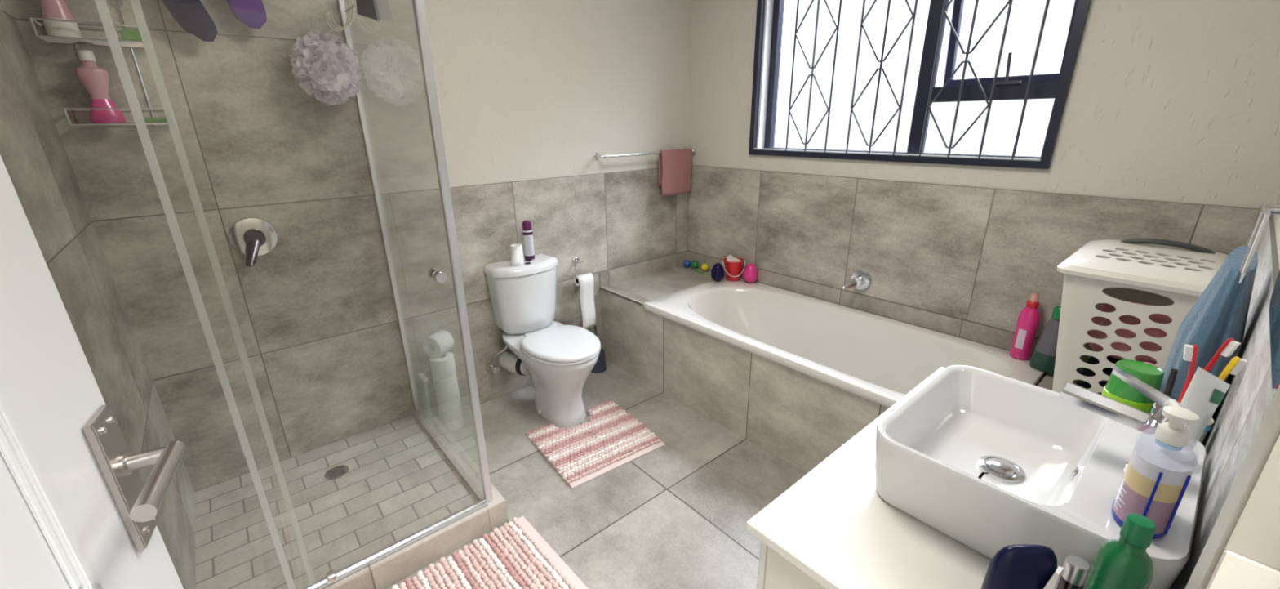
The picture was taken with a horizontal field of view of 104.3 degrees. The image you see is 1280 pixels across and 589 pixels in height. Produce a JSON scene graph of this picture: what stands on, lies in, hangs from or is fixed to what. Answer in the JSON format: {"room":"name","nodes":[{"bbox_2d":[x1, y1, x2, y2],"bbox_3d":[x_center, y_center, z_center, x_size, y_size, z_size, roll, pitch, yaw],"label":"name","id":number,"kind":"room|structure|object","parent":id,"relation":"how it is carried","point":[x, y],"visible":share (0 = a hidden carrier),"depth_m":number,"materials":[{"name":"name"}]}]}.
{"room":"bathroom","nodes":[
{"label":"bathroom","id":0,"kind":"room"},
{"bbox_2d":[195,413,479,588],"bbox_3d":[-1.220,0.853,2.004,0.856,0.088,0.840,-16,25,-37],"label":"floor","id":1,"kind":"structure","parent":0,"point":[397,482],"depth_m":1.94,"materials":[{"name":"tile"}]},
{"bbox_2d":[324,464,349,479],"bbox_3d":[-1.298,0.760,2.131,0.090,0.006,0.090,-16,25,-37],"label":"shower drain","id":2,"kind":"object","parent":1,"relation":"on","point":[338,471],"visible":1,"depth_m":2.12,"materials":[{"name":"metal"}]},
{"bbox_2d":[346,0,691,193],"bbox_3d":[-0.801,-0.689,2.589,3.296,2.600,0.192,-16,25,-37],"label":"wall","id":3,"kind":"structure","parent":0,"point":[526,90],"depth_m":2.53,"materials":[{"name":"beige paint"}]},
{"bbox_2d":[29,0,168,125],"bbox_3d":[-1.675,-0.738,1.554,0.241,0.400,0.128,-16,25,-37],"label":"shower caddy","id":4,"kind":"object","parent":3,"relation":"attached to","point":[117,3],"visible":0.68,"depth_m":1.54,"materials":[{"name":"silver metal"}]},
{"bbox_2d":[40,0,82,37],"bbox_3d":[-1.728,-0.864,1.463,0.072,0.200,0.058,-16,25,-37],"label":"tube","id":5,"kind":"object","parent":4,"relation":"on","point":[51,9],"visible":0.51,"depth_m":1.46,"materials":[{"name":"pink plastic"}]},
{"bbox_2d":[29,17,144,48],"bbox_3d":[-1.675,-0.801,1.531,0.241,0.050,0.125,-16,25,-37],"label":"shelf","id":6,"kind":"object","parent":4,"relation":"attached to","point":[75,41],"depth_m":1.50,"materials":[{"name":"silver metal"}]},
{"bbox_2d":[75,49,126,123],"bbox_3d":[-1.702,-0.648,1.559,0.083,0.210,0.058,-16,25,-37],"label":"shampoo bottle","id":7,"kind":"object","parent":4,"relation":"on","point":[95,80],"visible":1,"depth_m":1.55,"materials":[{"name":"pink plastic"}]},
{"bbox_2d":[62,107,168,125],"bbox_3d":[-1.672,-0.575,1.610,0.241,0.050,0.125,-16,25,-37],"label":"shelf","id":8,"kind":"object","parent":4,"relation":"attached to","point":[72,109],"depth_m":1.57,"materials":[{"name":"silver metal"}]},
{"bbox_2d":[120,28,142,41],"bbox_3d":[-1.613,-0.820,1.581,0.050,0.036,0.070,-16,25,-37],"label":"soap bar","id":9,"kind":"object","parent":4,"relation":"on","point":[127,34],"visible":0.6,"depth_m":1.56,"materials":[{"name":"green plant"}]},
{"bbox_2d":[143,117,167,122],"bbox_3d":[-1.612,-0.580,1.655,0.073,0.014,0.080,-16,25,-37],"label":"pad","id":10,"kind":"object","parent":4,"relation":"on","point":[146,119],"visible":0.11,"depth_m":1.63,"materials":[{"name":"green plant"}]},
{"bbox_2d":[228,217,278,266],"bbox_3d":[-1.483,-0.207,1.919,0.156,0.170,0.106,-16,25,-37],"label":"shower mixer","id":11,"kind":"object","parent":3,"relation":"attached to","point":[251,237],"visible":1,"depth_m":1.92,"materials":[{"name":"silver metal"}]},
{"bbox_2d":[8,0,688,491],"bbox_3d":[-0.755,-0.659,2.502,2.846,2.600,0.008,-16,25,-37],"label":"wall tiles","id":12,"kind":"structure","parent":3,"relation":"attached to","point":[316,315],"depth_m":2.04,"materials":[{"name":"tile"}]},
{"bbox_2d":[323,408,508,588],"bbox_3d":[-1.170,0.845,2.001,0.931,0.103,0.905,-16,25,-37],"label":"trim","id":13,"kind":"structure","parent":3,"relation":"attached to","point":[396,566],"depth_m":1.84,"materials":[{"name":"tile"}]},
{"bbox_2d":[94,0,493,588],"bbox_3d":[-1.193,-0.103,1.651,0.892,1.916,0.920,-16,25,-37],"label":"shower enclosure","id":14,"kind":"object","parent":13,"relation":"on","point":[332,576],"visible":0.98,"depth_m":1.44,"materials":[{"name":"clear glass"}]},
{"bbox_2d":[324,0,355,31],"bbox_3d":[-1.100,-1.062,1.829,0.105,0.163,0.140,-16,25,-37],"label":"hook rack","id":15,"kind":"object","parent":14,"relation":"hanging from","point":[326,14],"visible":0.99,"depth_m":1.83,"materials":[{"name":"beige metal"}]},
{"bbox_2d":[289,26,362,105],"bbox_3d":[-1.175,-0.854,1.867,0.230,0.272,0.231,-16,25,-37],"label":"loofah","id":16,"kind":"object","parent":15,"relation":"hanging from","point":[325,69],"visible":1,"depth_m":1.81,"materials":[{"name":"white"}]},
{"bbox_2d":[355,0,380,21],"bbox_3d":[-0.917,-1.022,1.647,0.028,0.245,0.239,-18,26,-40],"label":"cloth","id":17,"kind":"object","parent":14,"relation":"hanging from","point":[366,8],"visible":1,"depth_m":1.64,"materials":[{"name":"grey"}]},
{"bbox_2d":[417,372,432,417],"bbox_3d":[-1.065,0.503,2.472,0.034,0.228,0.094,-16,25,-37],"label":"toilet brush","id":18,"kind":"object","parent":13,"relation":"on","point":[423,379],"visible":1,"depth_m":2.46,"materials":[{"name":"white plastic"}]},
{"bbox_2d":[420,382,432,417],"bbox_3d":[-1.073,0.520,2.489,0.034,0.185,0.068,-16,25,-37],"label":"bottle","id":19,"kind":"object","parent":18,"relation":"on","point":[424,392],"depth_m":2.47,"materials":[{"name":"white plastic"}]},
{"bbox_2d":[485,333,510,373],"bbox_3d":[-0.780,0.327,2.738,0.126,0.228,0.096,-16,25,-37],"label":"valve","id":20,"kind":"object","parent":3,"relation":"attached to","point":[491,366],"visible":0.91,"depth_m":2.72,"materials":[{"name":"metal"}]},
{"bbox_2d":[572,257,584,279],"bbox_3d":[-0.360,-0.160,2.975,0.112,0.118,0.063,-16,25,-37],"label":"toilet paper holder","id":21,"kind":"object","parent":3,"relation":"attached to","point":[575,260],"visible":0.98,"depth_m":2.96,"materials":[{"name":"silver metal"}]},
{"bbox_2d":[573,272,595,328],"bbox_3d":[-0.332,0.041,3.024,0.100,0.342,0.066,-16,25,-37],"label":"toilet paper","id":22,"kind":"object","parent":21,"relation":"on","point":[585,281],"visible":0.99,"depth_m":3.00,"materials":[{"name":"white paper"}]},
{"bbox_2d":[599,286,643,306],"bbox_3d":[-0.117,0.009,3.010,0.016,0.018,0.410,-16,25,-37],"label":"trim","id":23,"kind":"structure","parent":3,"relation":"attached to","point":[629,299],"depth_m":2.99,"materials":[{"name":"metal"}]},
{"bbox_2d":[599,251,687,286],"bbox_3d":[0.043,-0.178,3.369,0.774,0.098,0.008,-16,25,-37],"label":"trim","id":24,"kind":"structure","parent":3,"relation":"attached to","point":[613,276],"depth_m":3.34,"materials":[{"name":"tile"}]},
{"bbox_2d":[593,146,695,159],"bbox_3d":[0.052,-0.879,3.097,0.775,0.040,0.088,-16,25,-37],"label":"towel rail","id":25,"kind":"object","parent":3,"relation":"attached to","point":[596,156],"visible":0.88,"depth_m":2.94,"materials":[{"name":"silver metal"}]},
{"bbox_2d":[658,148,692,196],"bbox_3d":[0.235,-0.797,3.242,0.269,0.285,0.041,-16,25,-37],"label":"hand towel","id":26,"kind":"object","parent":25,"relation":"hanging from","point":[675,166],"visible":1,"depth_m":3.22,"materials":[{"name":"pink fabric"}]},
{"bbox_2d":[383,360,807,588],"bbox_3d":[0.563,1.088,1.538,3.296,0.100,4.340,-16,25,-37],"label":"floor","id":27,"kind":"structure","parent":0,"point":[675,515],"depth_m":2.11,"materials":[{"name":"tile"}]},
{"bbox_2d":[438,408,463,432],"bbox_3d":[-0.978,0.641,2.577,0.112,0.100,0.112,-16,25,-37],"label":"toilet paper","id":28,"kind":"object","parent":27,"relation":"on","point":[452,423],"visible":0.52,"depth_m":2.53,"materials":[{"name":"white paper"}]},
{"bbox_2d":[435,391,462,415],"bbox_3d":[-0.976,0.546,2.541,0.112,0.100,0.112,-16,25,-37],"label":"toilet paper","id":29,"kind":"object","parent":28,"relation":"on","point":[450,406],"visible":0.61,"depth_m":2.50,"materials":[{"name":"white paper"}]},
{"bbox_2d":[432,373,458,398],"bbox_3d":[-0.978,0.451,2.506,0.112,0.100,0.112,-16,25,-37],"label":"toilet paper","id":30,"kind":"object","parent":29,"relation":"on","point":[446,388],"visible":0.69,"depth_m":2.46,"materials":[{"name":"white paper"}]},
{"bbox_2d":[429,351,456,379],"bbox_3d":[-0.981,0.354,2.478,0.112,0.100,0.112,-16,25,-37],"label":"toilet paper","id":31,"kind":"object","parent":30,"relation":"on","point":[442,366],"visible":0.93,"depth_m":2.44,"materials":[{"name":"white paper"}]},
{"bbox_2d":[422,329,453,357],"bbox_3d":[-1.000,0.244,2.469,0.108,0.108,0.100,6,20,18],"label":"toilet paper","id":32,"kind":"object","parent":31,"relation":"on","point":[438,343],"visible":1,"depth_m":2.44,"materials":[{"name":"white paper"}]},
{"bbox_2d":[391,515,588,588],"bbox_3d":[-0.612,1.038,1.542,0.854,0.023,0.556,-16,25,-37],"label":"bath mat","id":33,"kind":"object","parent":27,"relation":"on","point":[513,555],"visible":1,"depth_m":1.75,"materials":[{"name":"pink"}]},
{"bbox_2d":[484,253,600,426],"bbox_3d":[-0.464,0.251,2.617,0.380,0.798,0.645,-16,25,-37],"label":"toilet","id":34,"kind":"object","parent":27,"relation":"on","point":[559,357],"visible":1,"depth_m":2.58,"materials":[{"name":"white ceramic"}]},
{"bbox_2d":[510,244,524,266],"bbox_3d":[-0.639,-0.205,2.583,0.064,0.100,0.082,-3,19,-6],"label":"toilet paper","id":35,"kind":"object","parent":34,"relation":"on","point":[517,254],"visible":1,"depth_m":2.56,"materials":[{"name":"white paper"}]},
{"bbox_2d":[522,220,534,259],"bbox_3d":[-0.597,-0.290,2.658,0.053,0.210,0.053,-16,25,-37],"label":"air freshener","id":36,"kind":"object","parent":34,"relation":"on","point":[527,233],"visible":1,"depth_m":2.64,"materials":[{"name":"plastic"}]},
{"bbox_2d":[526,236,533,253],"bbox_3d":[-0.586,-0.262,2.644,0.025,0.090,0.003,-9,21,-23],"label":"label","id":37,"kind":"object","parent":36,"relation":"on","point":[529,239],"depth_m":2.65,"materials":[{"name":"white paper"}]},
{"bbox_2d":[525,400,665,488],"bbox_3d":[-0.227,0.710,2.466,0.529,0.022,0.492,-14,23,-33],"label":"mat","id":38,"kind":"object","parent":27,"relation":"on","point":[611,438],"visible":1,"depth_m":2.41,"materials":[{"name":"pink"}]},
{"bbox_2d":[591,324,606,373],"bbox_3d":[-0.273,0.335,3.124,0.116,0.300,0.116,-16,25,-37],"label":"pot","id":39,"kind":"object","parent":27,"relation":"on","point":[600,366],"visible":0.51,"depth_m":3.11,"materials":[{"name":"plastic"}]},
{"bbox_2d":[756,540,826,588],"bbox_3d":[0.711,0.762,1.134,0.871,0.778,0.518,-16,25,-37],"label":"vanity cabinet","id":40,"kind":"object","parent":27,"relation":"on","point":[775,571],"visible":0.02,"depth_m":0.90,"materials":[{"name":"white laminate"}]},
{"bbox_2d":[746,366,1171,588],"bbox_3d":[0.706,0.384,1.000,0.907,0.020,0.516,-16,25,-37],"label":"countertop","id":41,"kind":"structure","parent":40,"relation":"on","point":[833,524],"depth_m":0.88,"materials":[{"name":"white laminate"}]},
{"bbox_2d":[980,543,1063,588],"bbox_3d":[0.509,0.404,0.674,0.082,0.162,0.050,2,19,8],"label":"bottle","id":42,"kind":"object","parent":41,"relation":"on","point":[1014,566],"visible":1,"depth_m":0.64,"materials":[{"name":"blue plastic"}]},
{"bbox_2d":[875,364,1206,588],"bbox_3d":[0.719,0.322,0.929,0.433,0.142,0.414,-16,25,-37],"label":"vessel basin","id":43,"kind":"object","parent":41,"relation":"in","point":[991,461],"visible":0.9,"depth_m":0.91,"materials":[{"name":"white ceramic"}]},
{"bbox_2d":[1058,365,1186,467],"bbox_3d":[0.786,0.200,0.814,0.052,0.160,0.154,-16,25,-37],"label":"mixer","id":44,"kind":"object","parent":43,"relation":"on","point":[1147,423],"visible":0.44,"depth_m":0.80,"materials":[{"name":"silver metal"}]},
{"bbox_2d":[1111,398,1199,537],"bbox_3d":[0.718,0.237,0.687,0.099,0.177,0.060,-16,25,-37],"label":"soap dispenser","id":45,"kind":"object","parent":43,"relation":"on","point":[1160,468],"visible":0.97,"depth_m":0.67,"materials":[{"name":"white plastic"}]},
{"bbox_2d":[1056,554,1090,588],"bbox_3d":[0.611,0.421,0.709,0.027,0.104,0.027,-16,25,-37],"label":"bottle","id":46,"kind":"object","parent":41,"relation":"on","point":[1076,570],"visible":0.97,"depth_m":0.69,"materials":[{"name":"silver metal"}]},
{"bbox_2d":[1083,512,1155,588],"bbox_3d":[0.598,0.379,0.630,0.051,0.236,0.051,-16,25,-37],"label":"mouthwash bottle","id":47,"kind":"object","parent":41,"relation":"on","point":[1124,562],"visible":1,"depth_m":0.60,"materials":[{"name":"plastic"}]},
{"bbox_2d":[1101,359,1164,413],"bbox_3d":[1.050,0.241,1.074,0.086,0.190,0.086,-16,25,-37],"label":"jar","id":48,"kind":"object","parent":41,"relation":"on","point":[1116,388],"visible":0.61,"depth_m":1.04,"materials":[{"name":"plastic"}]},
{"bbox_2d":[1151,368,1213,443],"bbox_3d":[1.035,0.258,0.959,0.081,0.235,0.081,-16,25,-37],"label":"toothbrush cup","id":49,"kind":"object","parent":41,"relation":"on","point":[1211,422],"depth_m":0.94,"materials":[{"name":"white plastic"}]},
{"bbox_2d":[1177,343,1198,402],"bbox_3d":[1.005,0.200,0.931,0.038,0.230,0.017,2,19,8],"label":"toothbrush","id":50,"kind":"object","parent":49,"relation":"in","point":[1190,352],"visible":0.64,"depth_m":0.90,"materials":[{"name":"red plastic"}]},
{"bbox_2d":[1180,366,1230,449],"bbox_3d":[0.900,0.199,0.811,0.080,0.162,0.038,-11,22,-27],"label":"toothpaste tube","id":51,"kind":"object","parent":49,"relation":"in","point":[1206,391],"visible":0.61,"depth_m":0.80,"materials":[{"name":"white plastic"}]},
{"bbox_2d":[1204,337,1240,372],"bbox_3d":[1.049,0.190,0.935,0.017,0.244,0.048,-8,21,-20],"label":"toothbrush","id":52,"kind":"object","parent":49,"relation":"in","point":[1229,345],"visible":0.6,"depth_m":0.89,"materials":[{"name":"red plastic"}]},
{"bbox_2d":[1217,355,1247,380],"bbox_3d":[1.041,0.217,0.912,0.020,0.238,0.044,1,19,5],"label":"toothbrush","id":53,"kind":"object","parent":49,"relation":"in","point":[1236,364],"visible":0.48,"depth_m":0.87,"materials":[{"name":"yellow plastic"}]},
{"bbox_2d":[688,0,1279,208],"bbox_3d":[1.315,-0.674,2.458,0.242,2.600,2.748,-16,25,-37],"label":"wall","id":54,"kind":"structure","parent":0,"point":[1167,100],"depth_m":1.74,"materials":[{"name":"beige paint"}]},
{"bbox_2d":[600,289,888,472],"bbox_3d":[0.871,0.414,2.558,0.782,0.492,2.540,-16,25,-37],"label":"trim","id":55,"kind":"structure","parent":54,"relation":"attached to","point":[802,419],"depth_m":2.43,"materials":[{"name":"tile"}]},
{"bbox_2d":[643,276,1046,407],"bbox_3d":[0.868,0.346,2.518,0.786,0.386,1.710,-16,25,-37],"label":"bathtub","id":56,"kind":"object","parent":55,"relation":"in","point":[874,357],"visible":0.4,"depth_m":2.61,"materials":[{"name":"ceramic"}]},
{"bbox_2d":[711,262,724,281],"bbox_3d":[0.494,-0.141,3.162,0.087,0.120,0.087,-16,25,-37],"label":"egg","id":57,"kind":"object","parent":56,"relation":"on","point":[717,272],"visible":1,"depth_m":3.13,"materials":[{"name":"blue plastic"}]},
{"bbox_2d":[722,257,745,281],"bbox_3d":[0.600,-0.159,3.193,0.135,0.132,0.139,-16,25,-37],"label":"bucket","id":58,"kind":"object","parent":56,"relation":"on","point":[733,270],"visible":0.9,"depth_m":3.15,"materials":[{"name":"red plastic"}]},
{"bbox_2d":[726,254,741,262],"bbox_3d":[0.599,-0.214,3.175,0.097,0.078,0.096,-5,20,-11],"label":"ball","id":59,"kind":"object","parent":58,"relation":"in","point":[730,258],"visible":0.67,"depth_m":3.15,"materials":[{"name":"white"}]},
{"bbox_2d":[742,262,758,282],"bbox_3d":[0.696,-0.135,3.128,0.091,0.125,0.091,-16,25,-37],"label":"egg","id":60,"kind":"object","parent":56,"relation":"on","point":[750,273],"visible":1,"depth_m":3.10,"materials":[{"name":"pink plastic"}]},
{"bbox_2d":[1009,293,1040,359],"bbox_3d":[1.614,0.133,2.074,0.059,0.288,0.074,-16,25,-37],"label":"bottle","id":61,"kind":"object","parent":56,"relation":"on","point":[1028,318],"visible":1,"depth_m":2.06,"materials":[{"name":"plastic"}]},
{"bbox_2d":[1029,306,1061,373],"bbox_3d":[1.640,0.177,1.977,0.074,0.267,0.106,-16,25,-37],"label":"shampoo bottle","id":62,"kind":"object","parent":56,"relation":"on","point":[1042,358],"visible":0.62,"depth_m":1.97,"materials":[{"name":"plastic"}]},
{"bbox_2d":[1034,317,1059,355],"bbox_3d":[1.640,0.163,1.972,0.066,0.146,0.094,-16,25,-37],"label":"label","id":63,"kind":"object","parent":62,"relation":"on","point":[1046,345],"depth_m":1.97,"materials":[{"name":"plastic"}]},
{"bbox_2d":[601,265,1053,390],"bbox_3d":[0.866,0.178,2.475,0.786,0.008,2.540,-16,25,-37],"label":"trim","id":64,"kind":"structure","parent":54,"relation":"attached to","point":[645,288],"depth_m":3.19,"materials":[{"name":"tile"}]},
{"bbox_2d":[683,260,691,267],"bbox_3d":[0.335,-0.216,3.531,0.054,0.054,0.054,-16,25,-37],"label":"ball","id":65,"kind":"object","parent":64,"relation":"on","point":[686,264],"visible":1,"depth_m":3.51,"materials":[{"name":"blue plastic"}]},
{"bbox_2d":[691,260,698,268],"bbox_3d":[0.388,-0.211,3.513,0.054,0.054,0.054,-16,25,-37],"label":"ball","id":66,"kind":"object","parent":64,"relation":"on","point":[695,264],"visible":1,"depth_m":3.49,"materials":[{"name":"green plastic"}]},
{"bbox_2d":[691,268,710,275],"bbox_3d":[0.416,-0.154,3.420,0.020,0.008,0.172,-16,25,-37],"label":"stick","id":67,"kind":"object","parent":64,"relation":"on","point":[691,268],"visible":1,"depth_m":3.41,"materials":[{"name":"green plastic"}]},
{"bbox_2d":[701,263,708,271],"bbox_3d":[0.449,-0.187,3.446,0.052,0.052,0.052,-16,25,-37],"label":"ball","id":68,"kind":"object","parent":64,"relation":"on","point":[704,267],"visible":1,"depth_m":3.43,"materials":[{"name":"yellow plastic"}]},
{"bbox_2d":[1052,237,1228,392],"bbox_3d":[1.581,0.141,1.613,0.486,0.607,0.382,-16,25,-37],"label":"laundry basket","id":69,"kind":"object","parent":64,"relation":"on","point":[1171,279],"visible":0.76,"depth_m":1.49,"materials":[{"name":"beige plastic"}]},
{"bbox_2d":[1076,355,1121,394],"bbox_3d":[1.587,0.315,1.655,0.278,0.193,0.202,-16,25,-37],"label":"pile","id":70,"kind":"object","parent":69,"relation":"in","point":[1092,360],"visible":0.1,"depth_m":1.63,"materials":[{"name":"black fabric"}]},
{"bbox_2d":[1088,301,1172,364],"bbox_3d":[1.581,0.117,1.588,0.281,0.157,0.220,-16,25,-37],"label":"pile","id":71,"kind":"object","parent":69,"relation":"in","point":[1157,317],"visible":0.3,"depth_m":1.52,"materials":[{"name":"red"}]},
{"bbox_2d":[841,269,871,290],"bbox_3d":[1.129,-0.063,2.602,0.123,0.112,0.112,-16,25,-37],"label":"mixer","id":72,"kind":"object","parent":54,"relation":"attached to","point":[860,279],"visible":1,"depth_m":2.60,"materials":[{"name":"silver metal"}]},
{"bbox_2d":[687,251,1039,356],"bbox_3d":[1.164,0.035,2.689,0.008,0.083,2.532,-16,25,-37],"label":"trim","id":73,"kind":"structure","parent":54,"relation":"attached to","point":[986,335],"depth_m":2.56,"materials":[{"name":"tile"}]},
{"bbox_2d":[748,0,1091,168],"bbox_3d":[1.212,-1.198,2.369,0.252,1.070,1.451,-16,25,-37],"label":"window","id":74,"kind":"structure","parent":54,"relation":"in","point":[770,13],"depth_m":2.25,"materials":[{"name":"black metal"}]},
{"bbox_2d":[687,165,1259,385],"bbox_3d":[1.167,-0.009,2.682,0.008,1.200,2.540,-16,25,-37],"label":"wall tiles","id":75,"kind":"structure","parent":54,"relation":"attached to","point":[976,255],"depth_m":2.35,"materials":[{"name":"tile"}]},
{"bbox_2d":[1273,192,1279,270],"bbox_3d":[0.939,-0.026,0.616,2.862,2.600,0.122,-16,25,-37],"label":"wall","id":76,"kind":"structure","parent":0,"point":[1276,217],"depth_m":1.25,"materials":[{"name":"beige paint"}]},
{"bbox_2d":[1170,213,1279,588],"bbox_3d":[1.256,0.517,1.173,1.930,1.200,0.008,-16,25,-37],"label":"trim","id":77,"kind":"structure","parent":76,"relation":"attached to","point":[1237,419],"depth_m":0.78,"materials":[{"name":"tile"}]},
{"bbox_2d":[1160,244,1257,400],"bbox_3d":[1.180,0.121,1.043,0.244,0.432,0.090,-16,25,-37],"label":"towel","id":78,"kind":"object","parent":77,"relation":"hanging from","point":[1220,313],"visible":0.52,"depth_m":0.96,"materials":[{"name":"blue fabric"}]},
{"bbox_2d":[1185,383,1279,588],"bbox_3d":[0.194,0.413,0.120,0.926,2.120,0.160,-16,25,-37],"label":"trim","id":79,"kind":"structure","parent":76,"relation":"attached to","point":[1242,549],"depth_m":0.37,"materials":[{"name":"grey"}]},
{"bbox_2d":[1238,201,1279,283],"bbox_3d":[1.186,-0.106,0.938,0.168,0.151,0.044,-16,25,-37],"label":"towel rail","id":80,"kind":"object","parent":76,"relation":"attached to","point":[1266,209],"visible":0.92,"depth_m":0.91,"materials":[{"name":"silver metal"}]},
{"bbox_2d":[1269,270,1279,398],"bbox_3d":[0.828,-0.385,0.497,0.580,0.960,0.007,-16,25,-37],"label":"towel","id":81,"kind":"object","parent":76,"relation":"attached to","point":[1274,305],"visible":0.83,"depth_m":0.65,"materials":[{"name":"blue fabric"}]},
{"bbox_3d":[-0.575,0.185,0.079,0.192,2.600,4.148,-16,25,-37],"label":"wall","id":82,"kind":"structure","parent":0,"visible":0},
{"bbox_2d":[0,155,186,588],"bbox_3d":[-0.427,0.387,0.327,0.106,2.030,0.813,-12,22,-28],"label":"door","id":83,"kind":"structure","parent":82,"relation":"in","point":[77,511],"depth_m":0.51,"materials":[{"name":"wood"}]},
{"bbox_2d":[0,0,195,588],"bbox_3d":[-1.015,-0.030,0.714,0.008,2.600,2.540,-16,25,-37],"label":"trim","id":84,"kind":"structure","parent":82,"relation":"attached to","point":[33,153],"depth_m":1.42,"materials":[{"name":"tile"}]},
{"bbox_3d":[-1.461,-1.261,1.549,0.881,0.018,0.004,-16,25,-37],"label":"cord","id":85,"kind":"object","parent":82,"relation":"attached to","visible":0},
{"bbox_2d":[161,0,217,41],"bbox_3d":[-1.513,-1.040,1.569,0.200,0.425,0.024,-16,25,-37],"label":"sock","id":86,"kind":"object","parent":85,"relation":"hanging from","point":[191,15],"visible":1,"depth_m":1.64,"materials":[{"name":"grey fabric"}]},
{"bbox_2d":[226,0,266,28],"bbox_3d":[-1.372,-1.106,1.674,0.128,0.373,0.024,-16,25,-37],"label":"sock","id":87,"kind":"object","parent":85,"relation":"hanging from","point":[252,13],"visible":1,"depth_m":1.72,"materials":[{"name":"purple fabric"}]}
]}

